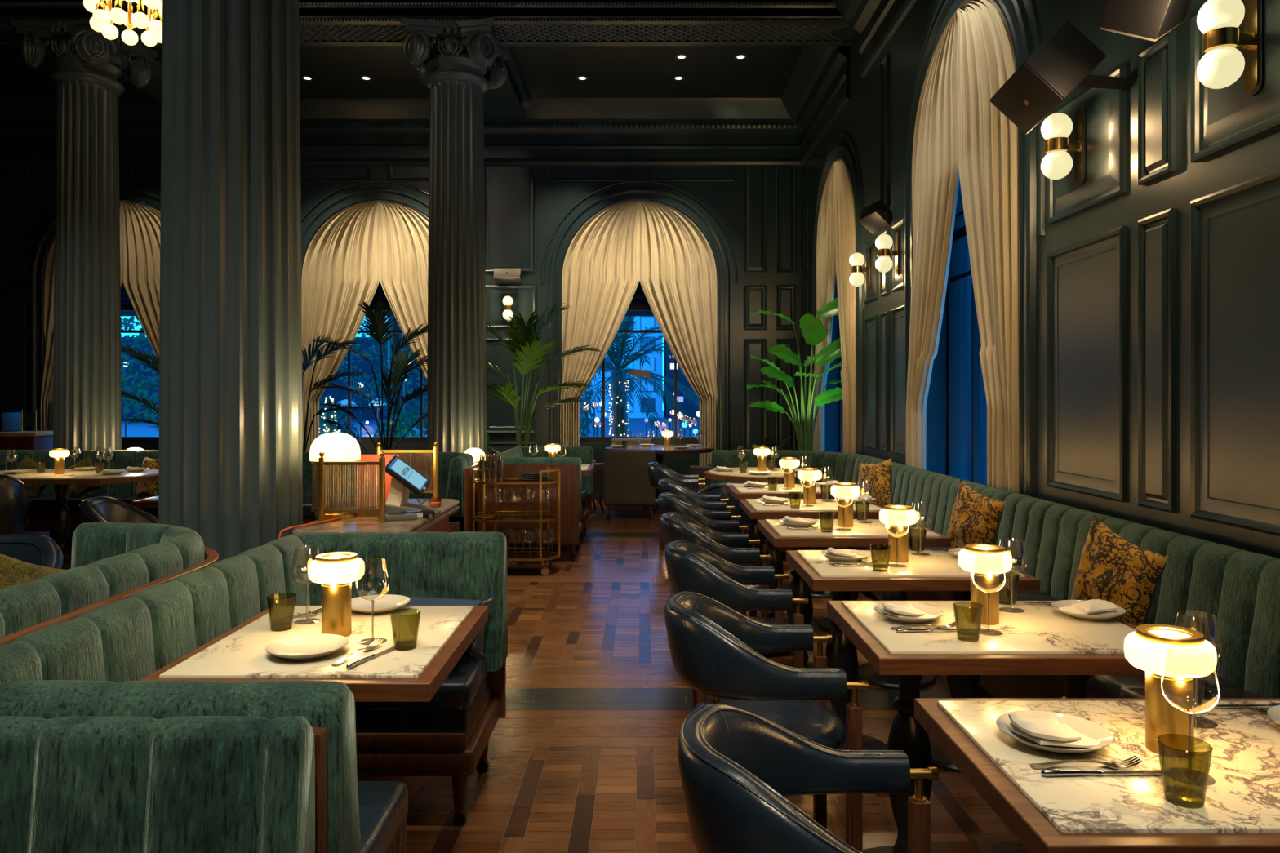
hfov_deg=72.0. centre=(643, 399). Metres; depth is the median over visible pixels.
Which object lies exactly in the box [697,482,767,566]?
tub chair
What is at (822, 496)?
tumbler
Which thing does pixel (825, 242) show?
window curtain
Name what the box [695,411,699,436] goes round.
street lamp
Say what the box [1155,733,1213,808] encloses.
tumbler
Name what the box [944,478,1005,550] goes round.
throw cushion
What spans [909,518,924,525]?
plate
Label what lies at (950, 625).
fork
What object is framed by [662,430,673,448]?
table lamp
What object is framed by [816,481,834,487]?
plate
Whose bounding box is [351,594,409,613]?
plate
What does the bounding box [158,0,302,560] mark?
fluted column
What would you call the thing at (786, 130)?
trim
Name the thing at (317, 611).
fork
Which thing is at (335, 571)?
table lamp
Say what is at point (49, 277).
window curtain
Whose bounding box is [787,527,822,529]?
knife
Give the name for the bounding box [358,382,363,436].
street lamp
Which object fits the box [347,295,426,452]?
window
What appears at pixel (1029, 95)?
grille
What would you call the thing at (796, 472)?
tumbler
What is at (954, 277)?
window
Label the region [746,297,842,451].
banana plant
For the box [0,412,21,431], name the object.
espresso machine
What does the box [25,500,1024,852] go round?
floor
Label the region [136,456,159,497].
throw cushion
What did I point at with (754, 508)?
dining table
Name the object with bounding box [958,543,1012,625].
table lamp
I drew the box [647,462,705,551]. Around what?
armchair
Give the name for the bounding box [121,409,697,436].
ground
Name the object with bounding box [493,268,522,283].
wall speaker
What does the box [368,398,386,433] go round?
patio umbrella
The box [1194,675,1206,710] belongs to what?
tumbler
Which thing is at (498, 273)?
grille
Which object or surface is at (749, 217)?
wall
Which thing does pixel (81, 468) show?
plate
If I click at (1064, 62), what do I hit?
wall speaker
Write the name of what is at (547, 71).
ceiling
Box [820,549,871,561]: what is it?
plate
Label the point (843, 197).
window curtain
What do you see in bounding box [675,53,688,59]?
recessed light
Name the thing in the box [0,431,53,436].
countertop
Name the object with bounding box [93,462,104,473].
tumbler
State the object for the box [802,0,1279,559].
wall
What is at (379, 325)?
potted palm
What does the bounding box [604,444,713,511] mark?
round table
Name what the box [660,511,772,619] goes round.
armchair
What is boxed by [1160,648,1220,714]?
bowl
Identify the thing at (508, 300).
wall sconce
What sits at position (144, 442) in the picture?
window
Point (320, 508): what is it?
glass screen
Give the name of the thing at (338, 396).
window
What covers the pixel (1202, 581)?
banquette
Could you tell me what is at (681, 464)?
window
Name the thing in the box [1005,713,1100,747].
napkin
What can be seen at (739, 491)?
dining table
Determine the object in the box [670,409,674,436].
street lamp
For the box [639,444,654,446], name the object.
plate
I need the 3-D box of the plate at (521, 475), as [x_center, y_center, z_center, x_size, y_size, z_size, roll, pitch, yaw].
[-0.920,0.615,7.100,0.196,0.014,0.196,0,0,0]
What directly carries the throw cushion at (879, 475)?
on the banquette
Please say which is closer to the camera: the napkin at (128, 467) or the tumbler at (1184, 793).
the tumbler at (1184, 793)
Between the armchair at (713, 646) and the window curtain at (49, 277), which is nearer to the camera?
the armchair at (713, 646)
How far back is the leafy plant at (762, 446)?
11.10 m
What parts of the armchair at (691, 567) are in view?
leg, leg, arm and band, seat, seat frame, leg, seat rail, leg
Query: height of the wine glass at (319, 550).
0.216 m
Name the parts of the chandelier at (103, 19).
globe bulb, globe bulb, globe bulb, globe bulb, globe bulb, globe bulb, globe bulb, globe bulb, globe bulb, globe bulb, globe bulb, globe bulb, globe bulb, globe bulb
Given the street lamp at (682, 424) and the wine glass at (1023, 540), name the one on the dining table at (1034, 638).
the wine glass at (1023, 540)
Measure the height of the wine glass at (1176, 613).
0.216 m
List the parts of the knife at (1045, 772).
handle, blade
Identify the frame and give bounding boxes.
[21,409,36,431]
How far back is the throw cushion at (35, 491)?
8.30 m
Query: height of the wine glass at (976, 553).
0.216 m
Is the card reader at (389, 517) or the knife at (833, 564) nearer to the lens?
the knife at (833, 564)
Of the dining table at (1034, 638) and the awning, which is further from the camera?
the awning
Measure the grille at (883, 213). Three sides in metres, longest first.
0.194 x 0.155 x 0.012 m
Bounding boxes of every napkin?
[102,469,121,473]
[126,466,142,469]
[715,466,729,469]
[746,480,768,486]
[761,495,787,502]
[782,515,815,524]
[819,480,838,484]
[826,547,867,559]
[853,495,871,500]
[880,601,939,619]
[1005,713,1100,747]
[1055,599,1119,615]
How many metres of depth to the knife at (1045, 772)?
1.50 m
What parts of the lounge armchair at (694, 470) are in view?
arm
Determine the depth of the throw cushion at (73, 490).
8.30 m
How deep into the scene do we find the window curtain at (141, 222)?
12.21 m
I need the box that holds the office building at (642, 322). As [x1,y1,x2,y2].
[579,315,662,417]
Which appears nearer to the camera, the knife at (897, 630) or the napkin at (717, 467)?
the knife at (897, 630)
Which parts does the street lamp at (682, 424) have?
globe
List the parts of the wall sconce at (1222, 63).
lamp shade, lamp shade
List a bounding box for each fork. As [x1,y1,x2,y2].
[297,608,321,616]
[331,638,382,666]
[785,524,823,528]
[828,560,877,564]
[890,622,955,629]
[1029,755,1142,768]
[1235,702,1269,713]
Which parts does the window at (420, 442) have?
sill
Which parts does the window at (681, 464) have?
sill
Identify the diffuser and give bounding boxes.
[324,555,348,558]
[973,546,995,549]
[1147,630,1191,637]
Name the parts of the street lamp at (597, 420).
globe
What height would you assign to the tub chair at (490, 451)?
0.842 m
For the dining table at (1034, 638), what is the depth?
2.40 m
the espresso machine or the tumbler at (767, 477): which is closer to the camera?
the tumbler at (767, 477)
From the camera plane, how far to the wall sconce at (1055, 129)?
4.35 m
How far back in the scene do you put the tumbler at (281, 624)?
2.46 m
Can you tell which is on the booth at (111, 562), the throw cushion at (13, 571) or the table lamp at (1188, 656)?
the throw cushion at (13, 571)
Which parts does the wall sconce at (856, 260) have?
lamp shade, lamp shade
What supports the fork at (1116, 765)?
on the dining table at (1240, 813)
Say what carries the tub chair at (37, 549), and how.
on the floor
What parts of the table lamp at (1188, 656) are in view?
stem, lamp shade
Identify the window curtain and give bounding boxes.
[39,200,122,431]
[122,200,160,357]
[301,200,379,452]
[379,200,428,378]
[557,200,639,446]
[639,200,720,466]
[813,163,835,451]
[833,159,855,453]
[906,11,959,470]
[956,0,1019,493]
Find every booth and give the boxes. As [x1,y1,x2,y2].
[0,449,159,532]
[0,522,218,645]
[0,531,507,852]
[0,715,315,852]
[302,452,479,532]
[477,446,592,559]
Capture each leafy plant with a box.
[486,433,490,448]
[751,444,772,449]
[757,436,799,450]
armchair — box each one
[553,443,604,513]
[603,450,654,519]
[611,438,650,506]
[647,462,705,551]
[657,478,734,519]
[657,492,749,616]
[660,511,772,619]
[664,539,808,709]
[664,591,868,852]
[677,704,938,852]
[689,449,747,493]
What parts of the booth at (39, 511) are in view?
backrest, seat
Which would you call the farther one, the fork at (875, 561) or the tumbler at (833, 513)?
the tumbler at (833, 513)
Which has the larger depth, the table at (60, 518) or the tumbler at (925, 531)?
the table at (60, 518)
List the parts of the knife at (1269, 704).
blade, handle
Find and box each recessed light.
[300,75,314,80]
[359,75,372,80]
[576,75,588,80]
[672,75,684,80]
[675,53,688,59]
[733,53,747,59]
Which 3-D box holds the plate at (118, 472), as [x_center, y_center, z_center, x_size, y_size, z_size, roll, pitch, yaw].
[-4.550,0.630,7.550,0.198,0.024,0.198,0,0,0]
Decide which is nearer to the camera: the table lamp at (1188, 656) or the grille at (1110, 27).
the table lamp at (1188, 656)
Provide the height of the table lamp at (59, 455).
0.216 m
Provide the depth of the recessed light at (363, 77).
11.11 m
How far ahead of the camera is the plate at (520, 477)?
7.04 m
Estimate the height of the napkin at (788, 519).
0.035 m
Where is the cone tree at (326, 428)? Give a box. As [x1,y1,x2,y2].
[319,394,340,435]
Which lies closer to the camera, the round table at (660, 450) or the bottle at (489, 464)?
the bottle at (489, 464)
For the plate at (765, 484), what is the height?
0.024 m
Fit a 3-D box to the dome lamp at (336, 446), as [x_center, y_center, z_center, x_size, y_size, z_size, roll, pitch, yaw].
[-1.407,0.346,4.020,0.220,0.388,0.220,0,0,0]
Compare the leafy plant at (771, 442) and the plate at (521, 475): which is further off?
the leafy plant at (771, 442)
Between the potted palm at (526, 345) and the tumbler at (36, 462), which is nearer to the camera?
the tumbler at (36, 462)
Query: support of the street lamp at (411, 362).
on the ground
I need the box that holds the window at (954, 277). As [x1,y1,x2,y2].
[946,188,980,483]
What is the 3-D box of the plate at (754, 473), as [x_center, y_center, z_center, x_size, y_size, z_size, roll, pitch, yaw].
[0.990,0.630,7.520,0.198,0.024,0.198,0,0,0]
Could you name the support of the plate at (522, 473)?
on the plate at (521, 475)
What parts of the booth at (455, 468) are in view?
seat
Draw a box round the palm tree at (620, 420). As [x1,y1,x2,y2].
[579,315,699,436]
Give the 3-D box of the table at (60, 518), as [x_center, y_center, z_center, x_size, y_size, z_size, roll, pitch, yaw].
[-5.040,1.021,7.645,1.720,0.758,0.950,0,0,0]
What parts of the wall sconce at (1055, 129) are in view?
lamp shade, lamp shade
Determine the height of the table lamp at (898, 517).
0.216 m
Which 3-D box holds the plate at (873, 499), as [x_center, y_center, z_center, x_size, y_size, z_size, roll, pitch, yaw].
[1.345,0.630,5.490,0.198,0.024,0.198,0,0,0]
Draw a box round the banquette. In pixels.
[711,449,1279,698]
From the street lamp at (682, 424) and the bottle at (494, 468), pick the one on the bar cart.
the bottle at (494, 468)
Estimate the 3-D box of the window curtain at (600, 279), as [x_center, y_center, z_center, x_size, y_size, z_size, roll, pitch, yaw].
[-0.623,-0.685,12.198,1.125,4.130,0.147,0,0,0]
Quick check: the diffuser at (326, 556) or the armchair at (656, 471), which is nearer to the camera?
the diffuser at (326, 556)
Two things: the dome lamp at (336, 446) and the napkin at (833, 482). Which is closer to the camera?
the dome lamp at (336, 446)
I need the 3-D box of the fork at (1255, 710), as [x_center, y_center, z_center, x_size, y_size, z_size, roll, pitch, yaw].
[1.311,0.632,1.801,0.186,0.016,0.024,0,0,1]
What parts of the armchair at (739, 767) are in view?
leg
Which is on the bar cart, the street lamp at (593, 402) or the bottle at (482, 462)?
the bottle at (482, 462)
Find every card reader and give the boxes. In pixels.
[385,512,417,521]
[400,509,435,518]
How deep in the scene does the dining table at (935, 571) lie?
3.41 m
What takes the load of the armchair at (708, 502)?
on the floor
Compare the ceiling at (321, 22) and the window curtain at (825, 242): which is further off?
the window curtain at (825, 242)
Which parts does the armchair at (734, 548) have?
arm and band, seat, leg, leg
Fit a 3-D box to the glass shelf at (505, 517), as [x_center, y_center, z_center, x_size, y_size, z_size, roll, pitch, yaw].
[-1.030,0.963,7.130,0.676,0.006,0.346,0,0,0]
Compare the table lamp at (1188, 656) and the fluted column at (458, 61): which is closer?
the table lamp at (1188, 656)
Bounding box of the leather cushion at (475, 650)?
[412,595,492,660]
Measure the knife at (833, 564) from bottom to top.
0.013 m
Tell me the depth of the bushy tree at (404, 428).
19.66 m
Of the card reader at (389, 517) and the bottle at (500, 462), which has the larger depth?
the bottle at (500, 462)
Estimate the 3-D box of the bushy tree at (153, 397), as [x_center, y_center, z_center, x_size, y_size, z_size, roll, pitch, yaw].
[-10.815,-0.401,19.997,3.824,4.202,3.097,0,0,0]
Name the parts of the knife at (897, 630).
handle, blade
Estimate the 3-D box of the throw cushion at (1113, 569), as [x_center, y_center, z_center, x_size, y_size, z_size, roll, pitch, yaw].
[1.759,0.700,3.300,0.154,0.502,0.491,0,0,-13]
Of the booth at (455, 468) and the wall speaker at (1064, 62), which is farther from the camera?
the booth at (455, 468)
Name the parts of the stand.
panel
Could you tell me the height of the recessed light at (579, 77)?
0.006 m
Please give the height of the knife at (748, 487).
0.013 m
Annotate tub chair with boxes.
[0,474,29,534]
[0,533,63,568]
[78,496,158,524]
[486,445,500,457]
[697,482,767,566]
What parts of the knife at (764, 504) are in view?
handle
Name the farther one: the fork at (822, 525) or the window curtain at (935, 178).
the window curtain at (935, 178)
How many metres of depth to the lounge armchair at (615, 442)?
11.95 m
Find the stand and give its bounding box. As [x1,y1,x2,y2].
[292,498,459,533]
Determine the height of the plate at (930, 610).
0.024 m
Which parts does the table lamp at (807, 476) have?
stem, lamp shade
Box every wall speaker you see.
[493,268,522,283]
[858,200,892,234]
[989,20,1132,133]
[1099,0,1191,41]
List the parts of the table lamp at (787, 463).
stem, lamp shade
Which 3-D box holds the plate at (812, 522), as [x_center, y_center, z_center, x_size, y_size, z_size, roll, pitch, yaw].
[0.790,0.630,4.495,0.198,0.024,0.198,0,0,0]
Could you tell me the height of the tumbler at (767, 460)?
0.094 m
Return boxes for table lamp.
[48,448,69,474]
[307,551,364,636]
[545,444,560,457]
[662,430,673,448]
[753,447,770,471]
[779,457,799,488]
[797,467,822,504]
[831,482,860,527]
[879,504,917,562]
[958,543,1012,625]
[1124,624,1217,758]
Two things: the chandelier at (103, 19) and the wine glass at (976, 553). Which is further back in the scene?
the chandelier at (103, 19)
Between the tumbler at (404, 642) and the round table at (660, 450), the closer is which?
the tumbler at (404, 642)
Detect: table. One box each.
[0,469,158,565]
[130,496,158,507]
[139,605,488,702]
[536,464,594,550]
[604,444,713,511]
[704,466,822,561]
[727,484,838,598]
[739,498,884,632]
[757,519,951,689]
[786,550,1039,773]
[826,600,1145,852]
[914,698,1279,852]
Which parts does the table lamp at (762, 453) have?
stem, lamp shade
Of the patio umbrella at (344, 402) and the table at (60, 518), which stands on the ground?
the patio umbrella at (344, 402)
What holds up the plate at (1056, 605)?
on the dining table at (1034, 638)
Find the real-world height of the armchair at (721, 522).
0.798 m
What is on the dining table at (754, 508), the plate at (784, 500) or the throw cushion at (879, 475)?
the plate at (784, 500)
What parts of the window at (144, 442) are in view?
sill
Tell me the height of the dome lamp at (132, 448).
0.388 m
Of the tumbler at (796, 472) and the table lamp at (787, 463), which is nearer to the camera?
the table lamp at (787, 463)
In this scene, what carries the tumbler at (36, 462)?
on the table at (60, 518)
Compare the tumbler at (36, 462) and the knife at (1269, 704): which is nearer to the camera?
the knife at (1269, 704)
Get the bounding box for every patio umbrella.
[336,399,357,426]
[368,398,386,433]
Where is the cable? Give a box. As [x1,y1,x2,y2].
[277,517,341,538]
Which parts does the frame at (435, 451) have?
brass post, brass rail, brass rail, brass post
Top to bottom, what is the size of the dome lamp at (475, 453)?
0.388 m
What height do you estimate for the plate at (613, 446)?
0.024 m
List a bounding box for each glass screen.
[311,451,385,523]
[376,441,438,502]
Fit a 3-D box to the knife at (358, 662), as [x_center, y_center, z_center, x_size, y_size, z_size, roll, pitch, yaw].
[-0.665,0.636,2.196,0.014,0.013,0.223,0,0,20]
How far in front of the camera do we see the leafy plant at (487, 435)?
9.89 m
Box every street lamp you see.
[123,362,127,436]
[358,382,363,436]
[407,361,411,436]
[592,401,597,436]
[594,417,599,436]
[599,401,602,436]
[644,418,648,436]
[668,418,671,436]
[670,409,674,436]
[676,412,683,436]
[681,422,687,436]
[693,428,697,436]
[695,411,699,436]
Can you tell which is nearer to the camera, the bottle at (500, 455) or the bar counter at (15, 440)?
the bottle at (500, 455)
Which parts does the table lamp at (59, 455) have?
lamp shade, stem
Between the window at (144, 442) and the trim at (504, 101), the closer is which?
the trim at (504, 101)
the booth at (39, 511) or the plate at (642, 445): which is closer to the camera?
the booth at (39, 511)
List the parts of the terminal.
arm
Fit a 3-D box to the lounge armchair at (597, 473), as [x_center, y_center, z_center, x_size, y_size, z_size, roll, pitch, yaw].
[-0.830,0.982,11.020,0.582,0.844,0.580,0,0,-15]
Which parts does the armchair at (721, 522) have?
arm and band, leg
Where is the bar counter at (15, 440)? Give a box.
[0,431,53,450]
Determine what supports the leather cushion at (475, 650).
on the booth at (93, 663)
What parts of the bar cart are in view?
handle rail, gallery rail, gallery rail, handle rail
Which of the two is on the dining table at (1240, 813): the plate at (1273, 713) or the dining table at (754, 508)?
the plate at (1273, 713)
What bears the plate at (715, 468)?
on the dining table at (731, 476)
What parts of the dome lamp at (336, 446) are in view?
stem, lamp shade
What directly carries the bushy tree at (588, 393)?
on the ground
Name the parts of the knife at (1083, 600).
blade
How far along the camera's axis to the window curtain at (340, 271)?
12.21 m
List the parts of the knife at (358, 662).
handle, blade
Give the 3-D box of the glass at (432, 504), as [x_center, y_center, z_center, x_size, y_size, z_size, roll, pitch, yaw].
[-1.045,0.516,4.420,0.060,0.043,0.060,0,0,0]
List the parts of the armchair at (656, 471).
seat, leg, arm and band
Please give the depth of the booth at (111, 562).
2.65 m
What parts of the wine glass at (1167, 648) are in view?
stem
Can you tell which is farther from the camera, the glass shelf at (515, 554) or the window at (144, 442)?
the window at (144, 442)
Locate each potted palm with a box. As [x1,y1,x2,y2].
[120,344,159,430]
[302,333,373,452]
[306,298,427,452]
[485,302,604,447]
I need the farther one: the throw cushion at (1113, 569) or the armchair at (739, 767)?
the throw cushion at (1113, 569)
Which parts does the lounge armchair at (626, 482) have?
leg, leg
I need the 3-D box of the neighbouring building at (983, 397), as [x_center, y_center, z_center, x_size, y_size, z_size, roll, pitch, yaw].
[5.500,-2.950,6.500,1.000,9.300,21.000,0,0,0]
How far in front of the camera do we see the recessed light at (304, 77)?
11.11 m
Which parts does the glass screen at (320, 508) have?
brass post, brass rail, brass rail, reeded glass, brass post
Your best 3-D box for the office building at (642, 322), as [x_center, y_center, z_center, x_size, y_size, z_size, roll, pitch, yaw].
[-2.650,-13.300,83.935,8.700,30.000,8.130,0,0,0]
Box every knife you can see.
[273,608,321,621]
[346,645,399,669]
[748,487,762,488]
[763,503,790,506]
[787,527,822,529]
[831,563,886,566]
[895,628,973,632]
[1022,600,1087,604]
[1040,768,1169,777]
[1213,702,1279,707]
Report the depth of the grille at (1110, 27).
3.41 m
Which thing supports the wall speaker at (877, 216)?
attached to the wall at (1149, 285)
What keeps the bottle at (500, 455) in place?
on the bar cart
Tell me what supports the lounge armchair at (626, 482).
on the floor
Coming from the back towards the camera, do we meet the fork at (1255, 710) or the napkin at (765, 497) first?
the napkin at (765, 497)
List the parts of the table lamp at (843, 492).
stem, lamp shade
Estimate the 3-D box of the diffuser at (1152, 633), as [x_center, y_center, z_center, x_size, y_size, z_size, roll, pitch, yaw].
[0.963,0.430,1.615,0.072,0.004,0.072,0,0,23]
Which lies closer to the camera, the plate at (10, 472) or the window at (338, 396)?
the plate at (10, 472)
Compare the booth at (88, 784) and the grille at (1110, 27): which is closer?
the booth at (88, 784)
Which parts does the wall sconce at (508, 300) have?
lamp shade, lamp shade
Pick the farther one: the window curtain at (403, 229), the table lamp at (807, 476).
the window curtain at (403, 229)
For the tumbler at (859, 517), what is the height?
0.094 m
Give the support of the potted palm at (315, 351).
on the floor
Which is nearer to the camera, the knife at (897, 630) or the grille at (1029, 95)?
the knife at (897, 630)
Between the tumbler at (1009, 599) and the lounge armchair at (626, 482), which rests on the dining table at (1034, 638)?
the tumbler at (1009, 599)
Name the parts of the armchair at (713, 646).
leg, leg, arm and band, seat, leg, leg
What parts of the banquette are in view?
seat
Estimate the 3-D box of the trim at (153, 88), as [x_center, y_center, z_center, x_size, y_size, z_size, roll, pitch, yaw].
[-5.800,-3.920,10.815,0.860,0.260,2.730,0,0,0]
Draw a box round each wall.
[0,164,802,452]
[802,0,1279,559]
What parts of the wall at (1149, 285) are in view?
wall panel, wall panel, wall panel, arch moulding, arch moulding, wall panel, wall panel, wall panel, wall panel, wall panel, wall panel, wall panel, arch moulding, arch moulding, wall panel, wall panel, wall panel, wall panel, wall panel, wall panel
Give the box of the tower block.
[664,339,699,418]
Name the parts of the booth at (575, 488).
wooden panel, backrest, leg, leg, seat, wooden panel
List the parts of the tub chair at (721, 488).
leg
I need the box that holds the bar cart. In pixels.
[472,467,559,576]
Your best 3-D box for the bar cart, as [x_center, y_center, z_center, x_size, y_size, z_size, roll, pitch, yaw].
[-1.030,0.981,7.130,0.710,0.839,0.380,0,0,0]
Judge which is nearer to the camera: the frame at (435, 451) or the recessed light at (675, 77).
the frame at (435, 451)
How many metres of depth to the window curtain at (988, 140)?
5.44 m
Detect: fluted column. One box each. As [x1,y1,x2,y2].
[11,16,158,538]
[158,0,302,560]
[400,17,507,463]
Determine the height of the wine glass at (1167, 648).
0.216 m
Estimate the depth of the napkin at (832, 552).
3.50 m
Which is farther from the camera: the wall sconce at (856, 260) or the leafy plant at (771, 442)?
the leafy plant at (771, 442)
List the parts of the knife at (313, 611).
blade, handle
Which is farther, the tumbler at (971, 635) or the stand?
the stand
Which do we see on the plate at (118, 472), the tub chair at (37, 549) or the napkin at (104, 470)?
the napkin at (104, 470)
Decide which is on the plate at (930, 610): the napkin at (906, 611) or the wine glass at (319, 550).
the napkin at (906, 611)
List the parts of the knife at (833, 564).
handle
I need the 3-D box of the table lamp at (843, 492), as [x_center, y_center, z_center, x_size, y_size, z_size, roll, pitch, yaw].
[1.020,0.534,4.460,0.146,0.216,0.146,0,0,0]
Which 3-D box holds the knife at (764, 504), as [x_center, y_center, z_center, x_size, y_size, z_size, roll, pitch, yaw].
[0.830,0.636,5.307,0.223,0.013,0.014,0,0,-2]
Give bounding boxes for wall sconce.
[502,294,513,322]
[849,249,871,289]
[875,231,899,275]
[1040,107,1085,185]
[1196,0,1263,96]
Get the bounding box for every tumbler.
[35,462,45,472]
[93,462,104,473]
[266,592,296,631]
[390,608,421,650]
[738,462,747,473]
[767,459,775,470]
[767,476,777,490]
[788,491,801,508]
[795,471,803,484]
[818,511,835,532]
[820,484,832,499]
[854,502,869,520]
[870,544,891,572]
[908,527,926,551]
[952,601,983,642]
[999,572,1019,604]
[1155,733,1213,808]
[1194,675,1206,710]
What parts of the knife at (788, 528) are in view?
handle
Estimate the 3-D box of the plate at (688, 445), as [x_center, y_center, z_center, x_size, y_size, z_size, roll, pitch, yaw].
[0.640,0.600,11.400,0.198,0.024,0.198,0,0,0]
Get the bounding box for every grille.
[493,268,520,277]
[875,200,892,226]
[989,62,1063,133]
[1099,21,1182,41]
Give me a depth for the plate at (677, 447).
10.90 m
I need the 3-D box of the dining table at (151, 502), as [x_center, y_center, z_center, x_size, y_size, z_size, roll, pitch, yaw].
[-2.985,1.021,5.960,0.570,0.758,0.680,0,0,0]
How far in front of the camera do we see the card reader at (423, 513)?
4.01 m
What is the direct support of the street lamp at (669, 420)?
on the ground
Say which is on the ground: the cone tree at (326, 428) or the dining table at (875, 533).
the cone tree at (326, 428)
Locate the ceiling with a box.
[0,45,804,97]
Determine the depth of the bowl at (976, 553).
2.43 m
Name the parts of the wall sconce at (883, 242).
lamp shade, lamp shade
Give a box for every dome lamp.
[127,447,143,450]
[309,432,360,519]
[464,448,485,462]
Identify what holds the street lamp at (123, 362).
on the ground
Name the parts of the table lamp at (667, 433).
stem, lamp shade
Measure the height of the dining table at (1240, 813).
0.758 m
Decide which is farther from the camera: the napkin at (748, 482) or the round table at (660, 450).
the round table at (660, 450)
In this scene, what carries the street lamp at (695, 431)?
on the ground
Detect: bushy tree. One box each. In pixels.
[120,315,159,424]
[319,395,357,436]
[333,316,426,435]
[373,408,426,436]
[579,386,596,436]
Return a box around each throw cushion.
[0,553,65,589]
[16,453,47,498]
[65,454,102,497]
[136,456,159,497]
[858,457,892,507]
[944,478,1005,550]
[1071,514,1168,626]
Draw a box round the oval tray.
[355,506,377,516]
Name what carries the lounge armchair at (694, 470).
on the floor
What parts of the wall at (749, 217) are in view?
wall panel, wall panel, wall panel, arch moulding, arch moulding, wall panel, wall panel, arch moulding, arch moulding, wall panel, wall panel, wall panel, wall panel, wall panel, wall panel, arch moulding, arch moulding, wall panel, wall panel, wall panel, wall panel, wall panel, wall panel, wall panel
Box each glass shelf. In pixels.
[475,515,556,519]
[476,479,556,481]
[506,551,557,558]
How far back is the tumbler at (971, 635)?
2.35 m
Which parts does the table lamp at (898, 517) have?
stem, lamp shade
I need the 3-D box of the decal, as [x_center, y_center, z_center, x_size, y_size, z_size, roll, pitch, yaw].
[-0.062,-0.343,12.493,0.305,0.155,0.002,0,0,0]
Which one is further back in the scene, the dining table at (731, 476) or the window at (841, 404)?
the window at (841, 404)
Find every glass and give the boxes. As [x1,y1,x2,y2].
[290,550,319,621]
[429,497,441,506]
[971,552,1005,631]
[999,540,1026,609]
[1160,648,1220,773]
[1174,613,1222,726]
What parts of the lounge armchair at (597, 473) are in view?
arm, leg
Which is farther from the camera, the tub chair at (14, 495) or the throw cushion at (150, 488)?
the throw cushion at (150, 488)
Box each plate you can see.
[2,470,30,474]
[74,466,100,471]
[98,470,125,475]
[122,467,148,471]
[265,634,349,660]
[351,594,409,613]
[517,471,539,475]
[517,474,539,477]
[517,475,539,479]
[517,477,539,480]
[609,445,625,448]
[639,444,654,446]
[675,446,690,448]
[686,444,700,446]
[713,467,735,471]
[743,482,770,487]
[748,471,771,475]
[758,497,789,504]
[779,518,818,526]
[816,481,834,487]
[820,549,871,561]
[853,497,875,503]
[873,602,944,623]
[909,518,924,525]
[948,547,964,556]
[995,710,1112,754]
[1051,600,1125,620]
[1266,705,1279,724]
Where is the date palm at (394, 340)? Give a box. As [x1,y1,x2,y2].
[359,315,426,435]
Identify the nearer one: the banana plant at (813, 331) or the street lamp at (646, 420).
the banana plant at (813, 331)
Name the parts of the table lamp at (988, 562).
stem, lamp shade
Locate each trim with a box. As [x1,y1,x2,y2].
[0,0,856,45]
[0,45,848,166]
[120,45,162,102]
[483,45,531,118]
[831,0,916,77]
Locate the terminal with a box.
[377,455,440,518]
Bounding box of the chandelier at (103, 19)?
[83,0,162,46]
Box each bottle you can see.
[479,454,484,481]
[484,453,490,480]
[486,454,492,481]
[491,454,497,481]
[493,453,497,480]
[497,454,503,481]
[499,453,504,480]
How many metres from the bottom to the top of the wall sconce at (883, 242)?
0.382 m
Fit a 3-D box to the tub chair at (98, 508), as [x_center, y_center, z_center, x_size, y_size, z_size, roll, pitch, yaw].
[-2.815,0.976,4.965,0.616,0.853,0.688,0,0,-15]
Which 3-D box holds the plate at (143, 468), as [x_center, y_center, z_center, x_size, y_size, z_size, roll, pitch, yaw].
[-4.530,0.630,7.860,0.198,0.024,0.198,0,0,0]
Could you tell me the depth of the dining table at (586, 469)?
8.24 m
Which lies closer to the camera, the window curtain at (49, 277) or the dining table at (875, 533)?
the dining table at (875, 533)
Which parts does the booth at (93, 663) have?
wooden panel, seat, seat, leg, leg, wooden panel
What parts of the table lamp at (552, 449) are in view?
stem, lamp shade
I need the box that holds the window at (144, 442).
[120,295,159,449]
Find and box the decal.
[628,369,649,380]
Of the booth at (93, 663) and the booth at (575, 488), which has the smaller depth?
the booth at (93, 663)
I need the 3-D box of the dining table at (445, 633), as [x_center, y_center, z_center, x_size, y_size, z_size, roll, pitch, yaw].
[-0.829,1.021,2.397,0.678,0.758,0.761,0,0,0]
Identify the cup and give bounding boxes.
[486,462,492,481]
[491,465,497,481]
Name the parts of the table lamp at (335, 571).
lamp shade, stem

